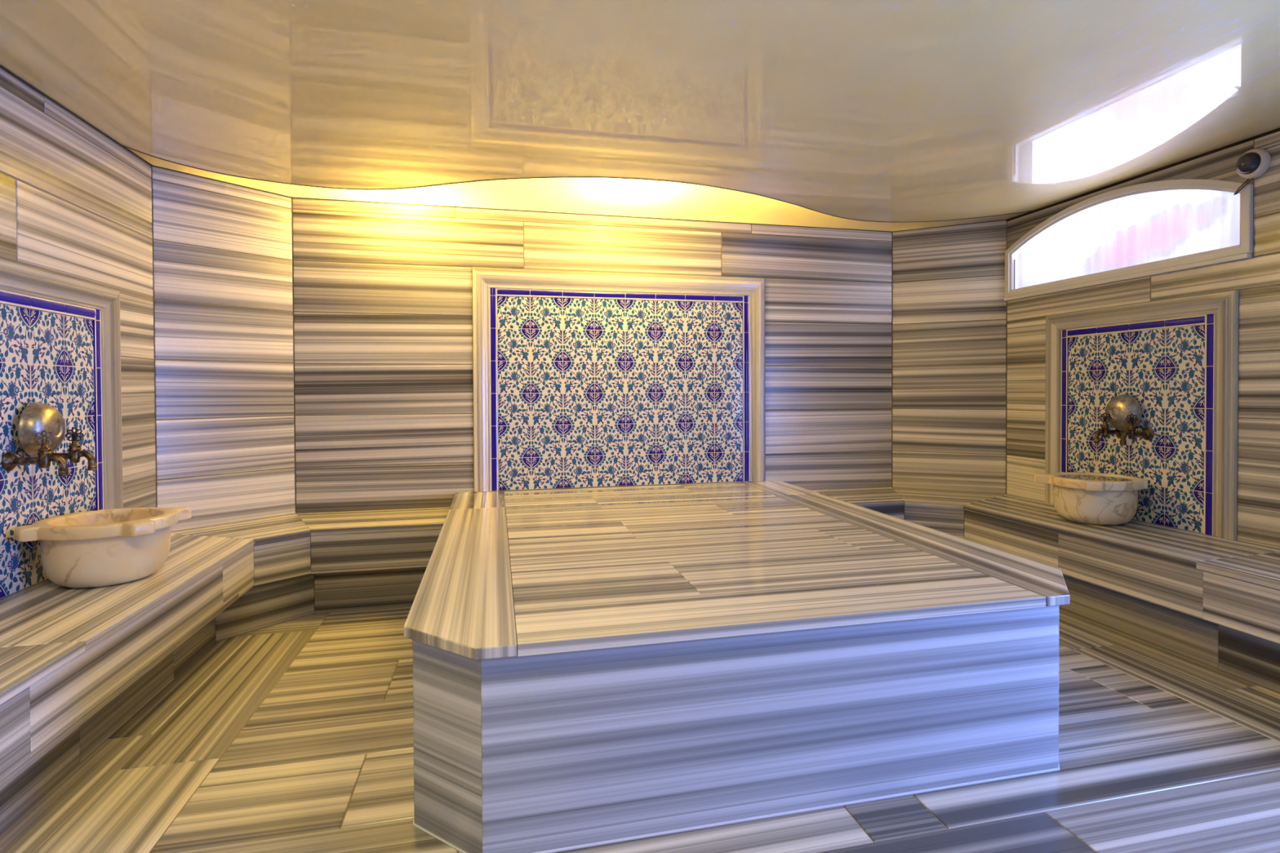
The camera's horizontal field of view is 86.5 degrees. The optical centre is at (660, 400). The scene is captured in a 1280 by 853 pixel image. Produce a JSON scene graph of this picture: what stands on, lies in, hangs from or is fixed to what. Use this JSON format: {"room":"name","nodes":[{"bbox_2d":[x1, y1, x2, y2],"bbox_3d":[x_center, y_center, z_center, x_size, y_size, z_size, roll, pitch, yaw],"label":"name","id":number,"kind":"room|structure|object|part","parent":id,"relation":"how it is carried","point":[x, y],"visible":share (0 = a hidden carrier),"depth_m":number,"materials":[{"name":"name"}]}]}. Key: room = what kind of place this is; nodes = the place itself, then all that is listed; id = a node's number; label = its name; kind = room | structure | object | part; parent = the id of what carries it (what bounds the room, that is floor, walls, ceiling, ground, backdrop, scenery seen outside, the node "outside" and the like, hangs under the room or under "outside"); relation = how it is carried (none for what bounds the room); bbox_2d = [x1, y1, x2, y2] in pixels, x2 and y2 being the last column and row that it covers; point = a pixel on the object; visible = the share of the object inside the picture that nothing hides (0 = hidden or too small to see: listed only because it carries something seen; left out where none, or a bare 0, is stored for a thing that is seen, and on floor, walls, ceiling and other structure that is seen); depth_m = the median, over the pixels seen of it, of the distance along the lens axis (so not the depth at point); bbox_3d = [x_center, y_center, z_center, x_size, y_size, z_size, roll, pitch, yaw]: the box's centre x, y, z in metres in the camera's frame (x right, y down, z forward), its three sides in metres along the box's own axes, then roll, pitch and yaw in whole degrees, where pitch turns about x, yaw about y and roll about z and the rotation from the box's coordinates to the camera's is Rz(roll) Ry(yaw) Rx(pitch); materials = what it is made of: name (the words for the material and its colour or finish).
{"room":"spa","nodes":[
{"label":"spa","id":0,"kind":"room"},
{"bbox_2d":[0,67,155,508],"bbox_3d":[-1.839,0.014,0.637,0.002,2.273,5.606,0,1,-14],"label":"wall","id":1,"kind":"structure","parent":0,"point":[76,204],"depth_m":2.84,"materials":[{"name":"stone"}]},
{"bbox_2d":[0,259,123,598],"bbox_3d":[-2.283,0.096,2.490,0.052,1.144,1.105,0,1,-14],"label":"tile panel","id":2,"kind":"object","parent":1,"relation":"attached to","point":[71,365],"visible":0.73,"depth_m":2.58,"materials":[{"name":"tile"}]},
{"bbox_2d":[1,430,69,476],"bbox_3d":[-2.159,0.184,2.358,0.176,0.162,0.068,0,1,-14],"label":"tap","id":3,"kind":"object","parent":2,"relation":"attached to","point":[10,460],"visible":1,"depth_m":2.35,"materials":[{"name":"gold metal"}]},
{"bbox_3d":[-2.142,0.129,2.362,0.015,0.051,0.055,0,1,31],"label":"handle","id":4,"kind":"part","parent":3,"relation":"part of","materials":[{"name":"gold metal"}]},
{"bbox_3d":[-2.106,0.227,2.372,0.066,0.076,0.029,0,1,-14],"label":"spout","id":5,"kind":"part","parent":3,"relation":"part of","materials":[{"name":"gold metal"}]},
{"bbox_2d":[17,402,65,457],"bbox_3d":[-2.215,0.105,2.453,0.066,0.197,0.197,0,1,-14],"label":"metal bowl","id":6,"kind":"object","parent":2,"relation":"attached to","point":[36,417],"visible":0.89,"depth_m":2.40,"materials":[{"name":"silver metal"}]},
{"bbox_2d":[51,427,97,471],"bbox_3d":[-2.201,0.182,2.529,0.176,0.162,0.068,0,1,-14],"label":"tap","id":7,"kind":"object","parent":2,"relation":"attached to","point":[75,453],"visible":0.79,"depth_m":2.53,"materials":[{"name":"gold metal"}]},
{"bbox_3d":[-2.183,0.127,2.532,0.054,0.051,0.015,-1,1,-24],"label":"handle","id":8,"kind":"part","parent":7,"relation":"part of","materials":[{"name":"brown"}]},
{"bbox_3d":[-2.147,0.224,2.542,0.066,0.076,0.029,0,1,-14],"label":"spout","id":9,"kind":"part","parent":7,"relation":"part of","materials":[{"name":"gold metal"}]},
{"bbox_2d":[0,64,153,166],"bbox_3d":[-1.840,-1.119,0.622,0.006,0.006,5.606,0,1,-14],"label":"trim","id":10,"kind":"structure","parent":1,"relation":"attached to","point":[1,66],"depth_m":2.69,"materials":[{"name":"brown"}]},
{"bbox_2d":[151,166,295,530],"bbox_3d":[-2.307,-0.240,3.637,0.002,1.845,0.679,0,1,35],"label":"wall","id":11,"kind":"structure","parent":0,"point":[223,270],"depth_m":3.61,"materials":[{"name":"stone"}]},
{"bbox_2d":[152,164,292,197],"bbox_3d":[-2.308,-1.161,3.622,0.006,0.004,0.679,0,1,35],"label":"trim","id":12,"kind":"structure","parent":11,"relation":"attached to","point":[153,165],"depth_m":3.59,"materials":[{"name":"brown"}]},
{"bbox_2d":[292,197,892,512],"bbox_3d":[-0.234,-0.259,4.372,3.867,1.845,0.002,0,1,-14],"label":"wall","id":13,"kind":"structure","parent":0,"point":[383,292],"depth_m":4.14,"materials":[{"name":"stone"}]},
{"bbox_2d":[292,196,892,231],"bbox_3d":[-0.237,-1.180,4.356,3.867,0.004,0.006,0,1,-14],"label":"trim","id":14,"kind":"structure","parent":13,"relation":"attached to","point":[292,197],"depth_m":4.28,"materials":[{"name":"brown"}]},
{"bbox_2d":[472,266,765,492],"bbox_3d":[-0.220,-0.134,4.372,1.900,1.370,0.052,0,1,-14],"label":"tile panel","id":15,"kind":"object","parent":13,"relation":"attached to","point":[606,390],"visible":1,"depth_m":4.35,"materials":[{"name":"tile"}]},
{"bbox_2d":[0,0,1279,222],"bbox_3d":[0.526,-1.142,1.306,4.928,0.001,5.819,0,1,-14],"label":"ceiling","id":16,"kind":"structure","parent":0,"point":[870,110],"depth_m":2.52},
{"bbox_2d":[121,144,1032,231],"bbox_3d":[-0.125,-1.275,3.983,4.932,0.204,0.781,0,1,-14],"label":"cove","id":17,"kind":"object","parent":16,"relation":"attached to","point":[611,196],"visible":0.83,"depth_m":3.95,"materials":[{"name":"beige"}]},
{"bbox_2d":[0,606,1279,852],"bbox_3d":[0.724,1.132,1.297,4.682,0.002,5.650,0,1,-14],"label":"floor","id":18,"kind":"structure","parent":0,"point":[295,735],"depth_m":2.04,"materials":[{"name":"stone"}]},
{"bbox_2d":[0,506,450,835],"bbox_3d":[-1.216,0.913,1.058,1.394,0.458,6.006,0,1,-14],"label":"stone bench","id":19,"kind":"object","parent":18,"relation":"on","point":[77,665],"visible":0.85,"depth_m":2.47,"materials":[{"name":"stone"}]},
{"bbox_3d":[-1.426,0.813,1.054,0.030,0.196,1.300,0,1,-14],"label":"panel","id":20,"kind":"part","parent":19,"relation":"part of","materials":[{"name":"stone"}]},
{"bbox_3d":[-1.633,1.024,1.347,0.030,0.232,1.563,0,1,-14],"label":"kick panel","id":21,"kind":"part","parent":19,"relation":"part of","materials":[{"name":"stone"}]},
{"bbox_3d":[-1.668,0.701,1.057,0.512,0.030,1.624,0,1,-14],"label":"seat","id":22,"kind":"part","parent":19,"relation":"part of","materials":[{"name":"stone"}]},
{"bbox_2d":[13,506,191,588],"bbox_3d":[-2.060,0.550,2.538,0.430,0.233,0.428,0,1,-14],"label":"washbasin","id":23,"kind":"object","parent":19,"relation":"on","point":[85,549],"visible":1,"depth_m":2.40,"materials":[{"name":"beige stone"}]},
{"bbox_3d":[-1.724,0.797,2.282,0.030,0.196,1.228,0,1,-14],"label":"panel","id":24,"kind":"part","parent":19,"relation":"part of","materials":[{"name":"stone"}]},
{"bbox_3d":[-1.893,1.010,2.415,0.030,0.232,0.635,0,1,-14],"label":"kick panel","id":25,"kind":"part","parent":19,"relation":"part of","materials":[{"name":"stone"}]},
{"bbox_3d":[-2.053,0.680,2.639,0.518,0.030,1.630,0,1,-14],"label":"seat","id":26,"kind":"part","parent":19,"relation":"part of","materials":[{"name":"stone"}]},
{"bbox_3d":[-2.017,1.003,2.927,0.030,0.232,0.419,0,1,-14],"label":"kick panel","id":27,"kind":"part","parent":19,"relation":"part of","materials":[{"name":"stone"}]},
{"bbox_3d":[-1.909,0.787,3.054,0.030,0.196,0.360,0,1,-13],"label":"panel","id":28,"kind":"part","parent":19,"relation":"part of","materials":[{"name":"stone"}]},
{"bbox_3d":[-2.072,0.668,3.488,0.563,0.030,0.677,0,1,35],"label":"seat","id":29,"kind":"part","parent":19,"relation":"part of","materials":[{"name":"stone"}]},
{"bbox_3d":[-1.938,0.997,3.340,0.030,0.232,0.470,0,1,33],"label":"kick panel","id":30,"kind":"part","parent":19,"relation":"part of","materials":[{"name":"stone"}]},
{"bbox_3d":[-1.865,0.783,3.349,0.030,0.196,0.266,0,1,37],"label":"panel","id":31,"kind":"part","parent":19,"relation":"part of","materials":[{"name":"stone"}]},
{"bbox_3d":[-1.471,0.991,3.625,0.680,0.232,0.030,0,1,-14],"label":"kick panel","id":32,"kind":"part","parent":19,"relation":"part of","materials":[{"name":"stone"}]},
{"bbox_3d":[-1.611,0.663,3.760,0.884,0.030,0.562,0,1,-14],"label":"seat","id":33,"kind":"part","parent":19,"relation":"part of","materials":[{"name":"stone"}]},
{"bbox_3d":[-1.449,0.778,3.540,0.674,0.196,0.030,0,1,-14],"label":"panel","id":34,"kind":"part","parent":19,"relation":"part of","materials":[{"name":"stone"}]},
{"bbox_2d":[403,480,1070,852],"bbox_3d":[0.091,0.840,3.111,2.114,0.541,2.630,0,1,-14],"label":"platform","id":35,"kind":"object","parent":18,"relation":"on","point":[593,666],"visible":1,"depth_m":1.90,"materials":[{"name":"grey stone"}]},
{"bbox_3d":[-0.925,0.860,2.973,0.030,0.508,2.401,0,1,-14],"label":"panel","id":36,"kind":"part","parent":35,"relation":"part of","materials":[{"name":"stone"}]},
{"bbox_3d":[-0.538,0.876,1.741,0.264,0.508,0.030,0,1,34],"label":"corner panel","id":37,"kind":"part","parent":35,"relation":"part of","materials":[{"name":"stone"}]},
{"bbox_3d":[0.380,0.870,1.869,1.688,0.508,0.030,0,1,-14],"label":"panel","id":38,"kind":"part","parent":35,"relation":"part of","materials":[{"name":"stone"}]},
{"bbox_3d":[1.259,0.862,2.198,0.030,0.508,0.307,0,1,26],"label":"corner panel","id":39,"kind":"part","parent":35,"relation":"part of","materials":[{"name":"stone"}]},
{"bbox_2d":[812,487,1279,693],"bbox_3d":[1.888,0.870,3.200,1.416,0.458,3.306,0,1,-14],"label":"stone bench","id":40,"kind":"object","parent":18,"relation":"on","point":[1212,602],"visible":0.64,"depth_m":3.06,"materials":[{"name":"stone"}]},
{"bbox_3d":[1.295,0.640,4.466,0.863,0.030,0.561,0,1,-14],"label":"seat","id":41,"kind":"part","parent":40,"relation":"part of","materials":[{"name":"stone"}]},
{"bbox_3d":[1.227,0.758,4.190,0.600,0.196,0.030,0,1,-14],"label":"panel","id":42,"kind":"part","parent":40,"relation":"part of","materials":[{"name":"stone"}]},
{"bbox_3d":[1.682,0.756,4.184,0.341,0.196,0.030,0,1,26],"label":"panel","id":43,"kind":"part","parent":40,"relation":"part of","materials":[{"name":"stone"}]},
{"bbox_3d":[1.838,0.639,4.409,0.722,0.030,0.601,0,1,27],"label":"seat","id":44,"kind":"part","parent":40,"relation":"part of","materials":[{"name":"stone"}]},
{"bbox_3d":[1.927,0.761,3.757,0.030,0.196,0.704,0,1,-14],"label":"panel","id":45,"kind":"part","parent":40,"relation":"part of","materials":[{"name":"stone"}]},
{"bbox_2d":[1034,471,1147,525],"bbox_3d":[2.277,0.517,3.573,0.441,0.233,0.447,0,1,-14],"label":"washbasin","id":46,"kind":"object","parent":40,"relation":"on","point":[1103,503],"visible":0.97,"depth_m":3.43,"materials":[{"name":"beige stone"}]},
{"bbox_2d":[1058,474,1132,480],"bbox_3d":[2.277,0.408,3.569,0.332,0.001,0.332,0,1,-14],"label":"water","id":47,"kind":"object","parent":46,"relation":"in","point":[1082,477],"visible":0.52,"depth_m":3.58,"materials":[{"name":"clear liquid"}]},
{"bbox_3d":[2.223,0.648,3.622,0.565,0.030,1.698,0,1,-14],"label":"seat","id":48,"kind":"part","parent":40,"relation":"part of","materials":[{"name":"stone"}]},
{"bbox_3d":[2.095,0.770,3.066,0.030,0.196,0.718,0,1,-14],"label":"panel","id":49,"kind":"part","parent":40,"relation":"part of","materials":[{"name":"stone"}]},
{"bbox_3d":[2.128,0.978,3.451,0.030,0.232,1.383,0,1,-14],"label":"kick panel","id":50,"kind":"part","parent":40,"relation":"part of","materials":[{"name":"stone"}]},
{"bbox_3d":[2.554,0.666,2.266,0.562,0.030,1.181,0,1,-14],"label":"seat","id":51,"kind":"part","parent":40,"relation":"part of","materials":[{"name":"stone"}]},
{"bbox_3d":[2.311,0.782,2.175,0.030,0.196,1.116,0,1,-14],"label":"panel","id":52,"kind":"part","parent":40,"relation":"part of","materials":[{"name":"stone"}]},
{"bbox_3d":[2.427,0.995,2.222,0.030,0.232,1.147,0,1,-14],"label":"kick panel","id":53,"kind":"part","parent":40,"relation":"part of","materials":[{"name":"stone"}]},
{"bbox_2d":[892,220,1007,493],"bbox_3d":[1.970,-0.273,4.666,0.724,1.845,0.002,0,1,27],"label":"wall","id":54,"kind":"structure","parent":0,"point":[949,306],"depth_m":4.66,"materials":[{"name":"stone"}]},
{"bbox_2d":[892,219,1006,231],"bbox_3d":[1.964,-1.193,4.649,0.724,0.004,0.006,0,1,27],"label":"trim","id":55,"kind":"structure","parent":54,"relation":"attached to","point":[1002,220],"depth_m":4.64,"materials":[{"name":"brown"}]},
{"bbox_2d":[1006,131,1279,548],"bbox_3d":[2.940,-0.237,1.843,0.003,1.845,5.700,0,1,-14],"label":"wall","id":56,"kind":"structure","parent":0,"point":[1256,279],"depth_m":3.11,"materials":[{"name":"stone"}]},
{"bbox_2d":[1004,178,1253,301],"bbox_3d":[2.474,-0.897,3.764,0.067,0.501,1.501,0,1,-14],"label":"window","id":57,"kind":"structure","parent":56,"relation":"in","point":[1244,251],"depth_m":3.58,"materials":[{"name":"white plastic"}]},
{"bbox_3d":[2.457,-0.658,3.764,0.030,0.022,1.495,0,1,-14],"label":"sill","id":58,"kind":"part","parent":57,"relation":"part of","materials":[{"name":"beige stone"}]},
{"bbox_2d":[1044,290,1238,540],"bbox_3d":[2.501,0.062,3.637,0.052,1.142,1.098,0,1,-14],"label":"tile panel","id":59,"kind":"object","parent":56,"relation":"attached to","point":[1183,380],"visible":0.78,"depth_m":3.46,"materials":[{"name":"tile"}]},
{"bbox_2d":[1093,413,1124,443],"bbox_3d":[2.406,0.146,3.655,0.176,0.162,0.068,0,1,-14],"label":"tap","id":60,"kind":"object","parent":59,"relation":"attached to","point":[1104,430],"visible":0.95,"depth_m":3.64,"materials":[{"name":"gold metal"}]},
{"bbox_3d":[2.353,0.190,3.643,0.066,0.076,0.029,0,1,-14],"label":"spout","id":61,"kind":"part","parent":60,"relation":"part of","materials":[{"name":"gold metal"}]},
{"bbox_3d":[2.388,0.091,3.650,0.015,0.051,0.055,-1,1,-41],"label":"handle","id":62,"kind":"part","parent":60,"relation":"part of","materials":[{"name":"brown"}]},
{"bbox_2d":[1105,394,1142,431],"bbox_3d":[2.446,0.067,3.619,0.066,0.197,0.197,0,1,-14],"label":"metal bowl","id":63,"kind":"object","parent":59,"relation":"attached to","point":[1118,407],"visible":0.85,"depth_m":3.58,"materials":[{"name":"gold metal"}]},
{"bbox_2d":[1119,413,1154,445],"bbox_3d":[2.443,0.148,3.503,0.176,0.162,0.068,0,1,-14],"label":"tap","id":64,"kind":"object","parent":59,"relation":"attached to","point":[1147,433],"visible":1,"depth_m":3.49,"materials":[{"name":"gold metal"}]},
{"bbox_3d":[2.390,0.192,3.490,0.066,0.076,0.029,0,1,-14],"label":"spout","id":65,"kind":"part","parent":64,"relation":"part of","materials":[{"name":"gold metal"}]},
{"bbox_3d":[2.425,0.093,3.498,0.015,0.051,0.055,-1,1,-41],"label":"handle","id":66,"kind":"part","parent":64,"relation":"part of","materials":[{"name":"brown"}]},
{"bbox_2d":[1006,127,1279,221],"bbox_3d":[2.945,-1.152,1.774,0.006,0.013,5.587,0,1,-14],"label":"trim","id":67,"kind":"structure","parent":56,"relation":"attached to","point":[1277,130],"depth_m":3.46,"materials":[{"name":"black"}]},
{"bbox_2d":[1233,148,1271,195],"bbox_3d":[2.608,-1.023,3.014,0.077,0.186,0.131,0,1,-14],"label":"security camera","id":68,"kind":"object","parent":56,"relation":"attached to","point":[1254,162],"visible":1,"depth_m":2.99,"materials":[{"name":"beige plastic"}]}
]}

